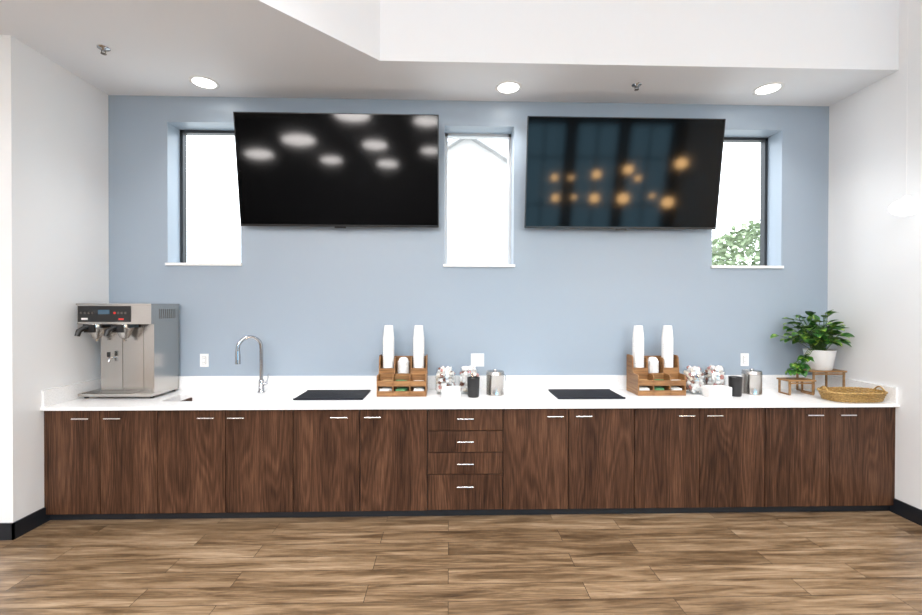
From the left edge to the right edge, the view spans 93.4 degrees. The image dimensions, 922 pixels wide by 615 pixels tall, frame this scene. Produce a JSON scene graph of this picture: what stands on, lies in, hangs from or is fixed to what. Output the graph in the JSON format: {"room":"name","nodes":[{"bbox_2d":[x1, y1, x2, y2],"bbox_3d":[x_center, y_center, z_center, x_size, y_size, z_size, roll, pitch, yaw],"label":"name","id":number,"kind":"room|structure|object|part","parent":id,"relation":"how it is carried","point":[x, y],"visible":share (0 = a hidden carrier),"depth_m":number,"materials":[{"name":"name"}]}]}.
{"room":"coffee bar area","nodes":[
{"label":"coffee bar area","id":0,"kind":"room"},
{"bbox_2d":[0,35,108,522],"bbox_3d":[-5.199,-0.141,3.475,4.200,3.461,1.100,0,0,-2],"label":"wall","id":1,"kind":"structure","parent":0,"point":[54,187],"depth_m":3.19,"materials":[{"name":"white paint"}]},
{"bbox_2d":[0,523,14,539],"bbox_3d":[-5.082,1.536,2.934,4.012,0.115,0.012,0,0,-2],"label":"baseboard","id":2,"kind":"structure","parent":1,"relation":"attached to","point":[5,528],"depth_m":2.98,"materials":[{"name":"black plastic"}]},
{"bbox_2d":[11,507,49,538],"bbox_3d":[-3.086,1.540,3.119,0.012,0.115,0.272,0,0,-2],"label":"baseboard","id":3,"kind":"structure","parent":1,"relation":"attached to","point":[39,517],"depth_m":3.11,"materials":[{"name":"black plastic"}]},
{"bbox_2d":[0,0,898,105],"bbox_3d":[-1.824,-2.603,2.830,10.500,1.489,2.545,0,0,-2],"label":"ceiling","id":4,"kind":"structure","parent":0,"point":[712,52],"depth_m":3.33,"materials":[{"name":"white paint"}]},
{"bbox_2d":[97,45,110,54],"bbox_3d":[-2.564,-1.841,3.117,0.080,0.043,0.080,0,0,-2],"label":"sprinkler","id":5,"kind":"object","parent":4,"relation":"attached to","point":[103,48],"visible":1,"depth_m":3.11,"materials":[{"name":"silver metal"}]},
{"bbox_2d":[188,75,219,89],"bbox_3d":[-2.127,-1.861,3.599,0.224,0.007,0.224,0,0,-2],"label":"recessed light","id":6,"kind":"object","parent":4,"relation":"in","point":[203,82],"visible":1,"depth_m":3.59,"materials":[{"name":"white plastic"}]},
{"bbox_2d":[495,81,521,93],"bbox_3d":[0.402,-1.855,3.670,0.224,0.007,0.224,0,0,-2],"label":"recessed light","id":7,"kind":"object","parent":4,"relation":"in","point":[506,87],"visible":1,"depth_m":3.67,"materials":[{"name":"white plastic"}]},
{"bbox_2d":[631,82,641,90],"bbox_3d":[1.463,-1.834,3.620,0.080,0.043,0.080,0,0,-2],"label":"sprinkler","id":8,"kind":"object","parent":4,"relation":"attached to","point":[638,84],"visible":1,"depth_m":3.61,"materials":[{"name":"silver metal"}]},
{"bbox_2d":[752,82,783,95],"bbox_3d":[2.602,-1.850,3.682,0.224,0.007,0.224,0,0,-2],"label":"recessed light","id":9,"kind":"object","parent":4,"relation":"in","point":[769,88],"visible":1,"depth_m":3.67,"materials":[{"name":"white plastic"}]},
{"bbox_2d":[889,40,921,215],"bbox_3d":[3.164,-1.996,3.076,0.176,2.683,0.176,0,0,-2],"label":"globe pendant lamp","id":10,"kind":"object","parent":4,"relation":"hanging from","point":[906,206],"visible":1,"depth_m":3.05,"materials":[{"name":"white glass"}]},
{"bbox_2d":[0,511,921,614],"bbox_3d":[0.024,1.683,-0.988,14.400,0.100,10.400,0,0,-2],"label":"floor","id":11,"kind":"structure","parent":0,"point":[823,562],"depth_m":2.70,"materials":[{"name":"brown wood"}]},
{"bbox_2d":[44,398,895,519],"bbox_3d":[0.147,1.184,3.594,6.498,0.836,0.640,0,0,-2],"label":"base cabinet","id":12,"kind":"object","parent":11,"relation":"on","point":[116,464],"visible":0.93,"depth_m":3.31,"materials":[{"name":"brown wood"}]},
{"bbox_3d":[-2.879,1.150,3.235,0.384,0.774,0.020,0,0,-2],"label":"door panel","id":13,"kind":"part","parent":12,"relation":"part of","materials":[{"name":"brown wood"}]},
{"bbox_3d":[-2.803,0.820,3.208,0.124,0.012,0.038,0,0,-2],"label":"bar pull","id":14,"kind":"part","parent":12,"relation":"part of","materials":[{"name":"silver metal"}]},
{"bbox_3d":[-2.573,0.821,3.214,0.124,0.012,0.038,0,0,-2],"label":"bar pull","id":15,"kind":"part","parent":12,"relation":"part of","materials":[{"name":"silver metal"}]},
{"bbox_3d":[-2.474,1.151,3.246,0.414,0.774,0.020,0,0,-2],"label":"door panel","id":16,"kind":"part","parent":12,"relation":"part of","materials":[{"name":"brown wood"}]},
{"bbox_3d":[-2.015,1.152,3.259,0.494,0.774,0.020,0,0,-2],"label":"door panel","id":17,"kind":"part","parent":12,"relation":"part of","materials":[{"name":"brown wood"}]},
{"bbox_3d":[-1.515,1.153,3.273,0.494,0.774,0.020,0,0,-2],"label":"door panel","id":18,"kind":"part","parent":12,"relation":"part of","materials":[{"name":"brown wood"}]},
{"bbox_3d":[-1.015,1.154,3.287,0.494,0.774,0.020,0,0,-2],"label":"door panel","id":19,"kind":"part","parent":12,"relation":"part of","materials":[{"name":"brown wood"}]},
{"bbox_3d":[-0.913,0.825,3.261,0.124,0.012,0.038,0,0,-2],"label":"bar pull","id":20,"kind":"part","parent":12,"relation":"part of","materials":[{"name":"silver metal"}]},
{"bbox_3d":[-0.510,1.155,3.301,0.504,0.774,0.020,0,0,-2],"label":"door panel","id":21,"kind":"part","parent":12,"relation":"part of","materials":[{"name":"brown wood"}]},
{"bbox_3d":[0.032,1.407,3.318,0.569,0.267,0.020,0,0,-2],"label":"drawer","id":22,"kind":"part","parent":12,"relation":"part of","materials":[{"name":"brown wood"}]},
{"bbox_3d":[0.033,0.854,3.314,0.569,0.163,0.020,0,0,-2],"label":"drawer","id":23,"kind":"part","parent":12,"relation":"part of","materials":[{"name":"brown wood"}]},
{"bbox_3d":[0.032,1.021,3.315,0.569,0.159,0.020,0,0,-2],"label":"drawer","id":24,"kind":"part","parent":12,"relation":"part of","materials":[{"name":"brown wood"}]},
{"bbox_3d":[0.032,1.187,3.316,0.569,0.161,0.020,0,0,-2],"label":"drawer","id":25,"kind":"part","parent":12,"relation":"part of","materials":[{"name":"brown wood"}]},
{"bbox_3d":[0.032,1.357,3.291,0.124,0.012,0.038,0,0,-2],"label":"bar pull","id":26,"kind":"part","parent":12,"relation":"part of","materials":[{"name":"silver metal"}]},
{"bbox_3d":[0.033,1.016,3.288,0.124,0.012,0.038,0,0,-2],"label":"bar pull","id":27,"kind":"part","parent":12,"relation":"part of","materials":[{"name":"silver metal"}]},
{"bbox_3d":[0.034,0.842,3.287,0.124,0.012,0.038,0,0,-2],"label":"bar pull","id":28,"kind":"part","parent":12,"relation":"part of","materials":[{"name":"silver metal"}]},
{"bbox_2d":[40,388,899,410],"bbox_3d":[0.147,0.752,3.605,6.498,0.024,0.649,0,0,-2],"label":"countertop","id":29,"kind":"structure","parent":12,"relation":"on","point":[770,397],"depth_m":3.40,"materials":[{"name":"white stone"}]},
{"bbox_2d":[74,303,179,397],"bbox_3d":[-2.768,0.350,3.596,0.588,0.765,0.451,0,0,-2],"label":"coffee brewer","id":30,"kind":"object","parent":29,"relation":"on","point":[140,342],"visible":1,"depth_m":3.58,"materials":[{"name":"silver metal"}]},
{"bbox_2d":[171,397,247,400],"bbox_3d":[-2.052,0.813,3.540,0.644,0.108,0.284,0,0,-2],"label":"undermount sink","id":31,"kind":"object","parent":29,"relation":"in","point":[180,398],"visible":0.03,"depth_m":3.67,"materials":[{"name":"white ceramic"}]},
{"bbox_2d":[235,335,268,392],"bbox_3d":[-1.785,0.485,3.713,0.262,0.497,0.087,0,0,-28],"label":"kitchen faucet","id":32,"kind":"object","parent":29,"relation":"on","point":[261,384],"visible":1,"depth_m":3.74,"materials":[{"name":"silver metal"}]},
{"bbox_2d":[293,390,370,399],"bbox_3d":[-1.064,0.729,3.632,0.550,0.015,0.350,0,0,-2],"label":"mat","id":33,"kind":"object","parent":29,"relation":"on","point":[309,394],"visible":1,"depth_m":3.59,"materials":[{"name":"black rubber"}]},
{"bbox_2d":[377,325,427,396],"bbox_3d":[-0.495,0.446,3.711,0.410,0.582,0.240,0,0,-2],"label":"organizer","id":34,"kind":"object","parent":29,"relation":"on","point":[398,376],"visible":1,"depth_m":3.71,"materials":[{"name":"brown wood"}]},
{"bbox_3d":[-0.495,0.575,3.712,0.410,0.325,0.240,0,0,-2],"label":"wooden frame","id":35,"kind":"part","parent":34,"relation":"part of","materials":[{"name":"brown wood"}]},
{"bbox_2d":[436,366,455,391],"bbox_3d":[-0.136,0.620,3.732,0.183,0.236,0.183,0,0,-7],"label":"jar","id":36,"kind":"object","parent":29,"relation":"on","point":[445,376],"visible":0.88,"depth_m":3.69,"materials":[{"name":"clear glass"}]},
{"bbox_2d":[442,386,459,398],"bbox_3d":[-0.081,0.697,3.564,0.150,0.085,0.100,0,0,-2],"label":"box","id":37,"kind":"object","parent":29,"relation":"on","point":[448,392],"visible":1,"depth_m":3.51,"materials":[{"name":"white plastic"}]},
{"bbox_2d":[459,366,478,392],"bbox_3d":[0.069,0.623,3.758,0.183,0.231,0.183,0,0,-7],"label":"jar","id":38,"kind":"object","parent":29,"relation":"on","point":[467,371],"visible":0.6,"depth_m":3.71,"materials":[{"name":"clear glass"}]},
{"bbox_2d":[467,376,479,397],"bbox_3d":[0.103,0.659,3.599,0.106,0.160,0.106,0,0,-2],"label":"cup","id":39,"kind":"object","parent":29,"relation":"on","point":[473,382],"visible":1,"depth_m":3.56,"materials":[{"name":"black plastic"}]},
{"bbox_2d":[486,369,505,395],"bbox_3d":[0.290,0.630,3.694,0.156,0.217,0.156,0,0,31],"label":"steel canister","id":40,"kind":"object","parent":29,"relation":"on","point":[494,378],"visible":1,"depth_m":3.63,"materials":[{"name":"silver metal"}]},
{"bbox_2d":[548,389,625,398],"bbox_3d":[1.056,0.733,3.691,0.550,0.015,0.350,0,0,-2],"label":"mat","id":41,"kind":"object","parent":29,"relation":"on","point":[558,393],"visible":1,"depth_m":3.65,"materials":[{"name":"black rubber"}]},
{"bbox_2d":[626,325,685,395],"bbox_3d":[1.689,0.451,3.772,0.410,0.582,0.240,0,0,-2],"label":"organizer","id":42,"kind":"object","parent":29,"relation":"on","point":[646,375],"visible":1,"depth_m":3.77,"materials":[{"name":"brown wood"}]},
{"bbox_3d":[1.689,0.579,3.773,0.410,0.325,0.240,0,0,-2],"label":"wooden frame","id":43,"kind":"part","parent":42,"relation":"part of","materials":[{"name":"brown wood"}]},
{"bbox_2d":[683,365,703,392],"bbox_3d":[2.023,0.624,3.783,0.183,0.238,0.183,0,0,4],"label":"jar","id":44,"kind":"object","parent":29,"relation":"on","point":[694,376],"visible":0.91,"depth_m":3.73,"materials":[{"name":"clear glass"}]},
{"bbox_2d":[704,365,724,384],"bbox_3d":[2.232,0.625,3.828,0.183,0.236,0.183,0,0,-7],"label":"jar","id":45,"kind":"object","parent":29,"relation":"on","point":[714,375],"visible":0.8,"depth_m":3.78,"materials":[{"name":"clear glass"}]},
{"bbox_2d":[702,385,731,397],"bbox_3d":[2.138,0.701,3.626,0.190,0.085,0.100,0,0,-2],"label":"box","id":46,"kind":"object","parent":29,"relation":"on","point":[710,391],"visible":1,"depth_m":3.58,"materials":[{"name":"white plastic"}]},
{"bbox_2d":[728,376,742,396],"bbox_3d":[2.312,0.664,3.661,0.106,0.160,0.106,0,0,-2],"label":"cup","id":47,"kind":"object","parent":29,"relation":"on","point":[735,382],"visible":0.94,"depth_m":3.62,"materials":[{"name":"black plastic"}]},
{"bbox_2d":[741,368,762,394],"bbox_3d":[2.514,0.635,3.756,0.156,0.217,0.156,0,0,31],"label":"steel canister","id":48,"kind":"object","parent":29,"relation":"on","point":[752,379],"visible":0.98,"depth_m":3.69,"materials":[{"name":"silver metal"}]},
{"bbox_2d":[776,377,815,394],"bbox_3d":[2.890,0.680,3.747,0.240,0.130,0.140,0,0,-2],"label":"display riser","id":49,"kind":"object","parent":29,"relation":"on","point":[789,380],"visible":1,"depth_m":3.71,"materials":[{"name":"brown wood"}]},
{"bbox_2d":[796,368,846,393],"bbox_3d":[3.170,0.645,3.835,0.305,0.200,0.200,0,0,-2],"label":"plant stand","id":50,"kind":"object","parent":29,"relation":"on","point":[834,371],"visible":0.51,"depth_m":3.74,"materials":[{"name":"brown wood"}]},
{"bbox_2d":[770,309,854,376],"bbox_3d":[3.063,0.301,3.775,0.594,0.569,0.420,0,0,-2],"label":"potted plant","id":51,"kind":"object","parent":50,"relation":"on","point":[816,357],"visible":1,"depth_m":3.75,"materials":[{"name":"green plant"}]},
{"bbox_3d":[3.163,0.457,3.833,0.236,0.175,0.236,0,0,-2],"label":"ceramic pot","id":52,"kind":"part","parent":51,"relation":"part of","materials":[{"name":"white ceramic"}]},
{"bbox_2d":[817,386,887,402],"bbox_3d":[3.147,0.688,3.499,0.480,0.115,0.265,0,0,-2],"label":"wicker tray","id":53,"kind":"object","parent":29,"relation":"on","point":[854,394],"visible":1,"depth_m":3.42,"materials":[{"name":"wicker"}]},
{"bbox_3d":[0.572,1.158,3.331,0.499,0.774,0.020,0,0,-2],"label":"door panel","id":54,"kind":"part","parent":12,"relation":"part of","materials":[{"name":"brown wood"}]},
{"bbox_3d":[0.716,0.828,3.306,0.124,0.012,0.038,0,0,-2],"label":"bar pull","id":55,"kind":"part","parent":12,"relation":"part of","materials":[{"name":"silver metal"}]},
{"bbox_3d":[1.079,1.159,3.345,0.504,0.774,0.020,0,0,-2],"label":"door panel","id":56,"kind":"part","parent":12,"relation":"part of","materials":[{"name":"brown wood"}]},
{"bbox_3d":[1.589,1.160,3.360,0.504,0.774,0.020,0,0,-2],"label":"door panel","id":57,"kind":"part","parent":12,"relation":"part of","materials":[{"name":"brown wood"}]},
{"bbox_3d":[1.726,0.830,3.334,0.124,0.012,0.038,0,0,-2],"label":"bar pull","id":58,"kind":"part","parent":12,"relation":"part of","materials":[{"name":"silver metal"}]},
{"bbox_3d":[1.945,0.831,3.341,0.124,0.012,0.038,0,0,-2],"label":"bar pull","id":59,"kind":"part","parent":12,"relation":"part of","materials":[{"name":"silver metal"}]},
{"bbox_3d":[2.101,1.161,3.374,0.509,0.774,0.020,0,0,-2],"label":"door panel","id":60,"kind":"part","parent":12,"relation":"part of","materials":[{"name":"brown wood"}]},
{"bbox_3d":[2.616,1.162,3.389,0.509,0.774,0.020,0,0,-2],"label":"door panel","id":61,"kind":"part","parent":12,"relation":"part of","materials":[{"name":"brown wood"}]},
{"bbox_3d":[3.128,1.163,3.403,0.504,0.774,0.020,0,0,-2],"label":"door panel","id":62,"kind":"part","parent":12,"relation":"part of","materials":[{"name":"brown wood"}]},
{"bbox_2d":[108,95,828,375],"bbox_3d":[0.137,-0.132,4.050,6.500,3.461,0.250,0,0,-2],"label":"wall","id":63,"kind":"structure","parent":0,"point":[319,301],"depth_m":3.92,"materials":[{"name":"blue paint"}]},
{"bbox_2d":[165,263,241,265],"bbox_3d":[-2.280,-0.383,3.935,0.664,0.024,0.200,0,0,-2],"label":"trim","id":64,"kind":"structure","parent":63,"relation":"attached to","point":[166,264],"depth_m":3.84,"materials":[{"name":"white paint"}]},
{"bbox_2d":[200,354,208,366],"bbox_3d":[-2.280,0.469,3.856,0.073,0.116,0.010,0,0,-2],"label":"wall outlet","id":65,"kind":"object","parent":63,"relation":"attached to","point":[204,358],"visible":1,"depth_m":3.85,"materials":[{"name":"white plastic"}]},
{"bbox_2d":[180,130,234,262],"bbox_3d":[-2.282,-1.017,4.061,0.640,1.250,0.060,0,0,-2],"label":"window","id":66,"kind":"structure","parent":63,"relation":"in","point":[183,133],"depth_m":4.03,"materials":[{"name":"brown metal"}]},
{"bbox_2d":[233,112,438,227],"bbox_3d":[-1.054,-1.169,3.773,1.722,0.950,0.218,0,0,-2],"label":"wall tv","id":67,"kind":"object","parent":63,"relation":"attached to","point":[337,170],"visible":1,"depth_m":3.73,"materials":[{"name":"black"}]},
{"bbox_2d":[41,375,897,406],"bbox_3d":[0.147,0.678,3.610,6.498,0.122,0.639,0,0,-2],"label":"backsplash","id":68,"kind":"structure","parent":63,"relation":"attached to","point":[52,396],"depth_m":3.87,"materials":[{"name":"white stone"}]},
{"bbox_2d":[471,354,483,365],"bbox_3d":[0.149,0.475,3.924,0.118,0.116,0.010,0,0,-2],"label":"wall outlet","id":69,"kind":"object","parent":63,"relation":"attached to","point":[476,359],"visible":0.98,"depth_m":3.92,"materials":[{"name":"white plastic"}]},
{"bbox_2d":[445,133,510,263],"bbox_3d":[0.159,-1.012,4.129,0.625,1.250,0.060,0,0,-2],"label":"window","id":70,"kind":"structure","parent":63,"relation":"in","point":[447,136],"depth_m":4.10,"materials":[{"name":"silver metal"}]},
{"bbox_2d":[443,264,514,266],"bbox_3d":[0.161,-0.378,4.004,0.649,0.024,0.200,0,0,-2],"label":"trim","id":71,"kind":"structure","parent":63,"relation":"attached to","point":[444,265],"depth_m":3.90,"materials":[{"name":"white paint"}]},
{"bbox_2d":[524,116,725,229],"bbox_3d":[1.426,-1.164,3.842,1.722,0.950,0.218,0,0,-2],"label":"wall tv","id":72,"kind":"object","parent":63,"relation":"attached to","point":[617,173],"visible":1,"depth_m":3.79,"materials":[{"name":"black"}]},
{"bbox_2d":[740,353,748,365],"bbox_3d":[2.608,0.480,3.992,0.075,0.116,0.010,0,0,-2],"label":"wall outlet","id":73,"kind":"object","parent":63,"relation":"attached to","point":[744,357],"visible":1,"depth_m":3.99,"materials":[{"name":"white plastic"}]},
{"bbox_2d":[724,137,767,265],"bbox_3d":[2.621,-1.006,4.198,0.650,1.250,0.060,0,0,-2],"label":"window","id":74,"kind":"structure","parent":63,"relation":"in","point":[764,141],"depth_m":4.18,"materials":[{"name":"brown metal"}]},
{"bbox_2d":[711,265,783,268],"bbox_3d":[2.623,-0.372,4.072,0.674,0.024,0.200,0,0,-2],"label":"trim","id":75,"kind":"structure","parent":63,"relation":"attached to","point":[712,266],"depth_m":3.97,"materials":[{"name":"white paint"}]},
{"bbox_2d":[827,0,921,509],"bbox_3d":[3.522,-0.863,3.279,0.220,4.950,1.970,0,0,-2],"label":"wall","id":76,"kind":"structure","parent":0,"point":[875,253],"depth_m":3.49,"materials":[{"name":"white paint"}]},
{"bbox_2d":[889,498,921,525],"bbox_3d":[3.412,1.557,2.872,0.012,0.115,1.130,0,0,-2],"label":"baseboard","id":77,"kind":"structure","parent":76,"relation":"attached to","point":[909,512],"depth_m":3.31,"materials":[{"name":"black plastic"}]},
{"label":"outside","id":78,"kind":"structure","parent":0,"visible":0},
{"bbox_3d":[-0.906,1.955,32.201,80.000,0.100,55.600,0,0,-2],"label":"ground","id":79,"kind":"structure","parent":78,"visible":0},
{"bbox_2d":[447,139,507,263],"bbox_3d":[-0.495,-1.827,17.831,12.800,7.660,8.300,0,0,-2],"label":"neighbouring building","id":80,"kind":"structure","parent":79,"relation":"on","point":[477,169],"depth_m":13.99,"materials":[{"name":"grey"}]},
{"bbox_2d":[712,220,759,265],"bbox_3d":[8.651,-0.206,12.286,3.834,4.563,3.554,0,0,27],"label":"deciduous tree","id":81,"kind":"object","parent":79,"relation":"on","point":[734,242],"visible":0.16,"depth_m":12.01,"materials":[{"name":"green plant"}]}
]}

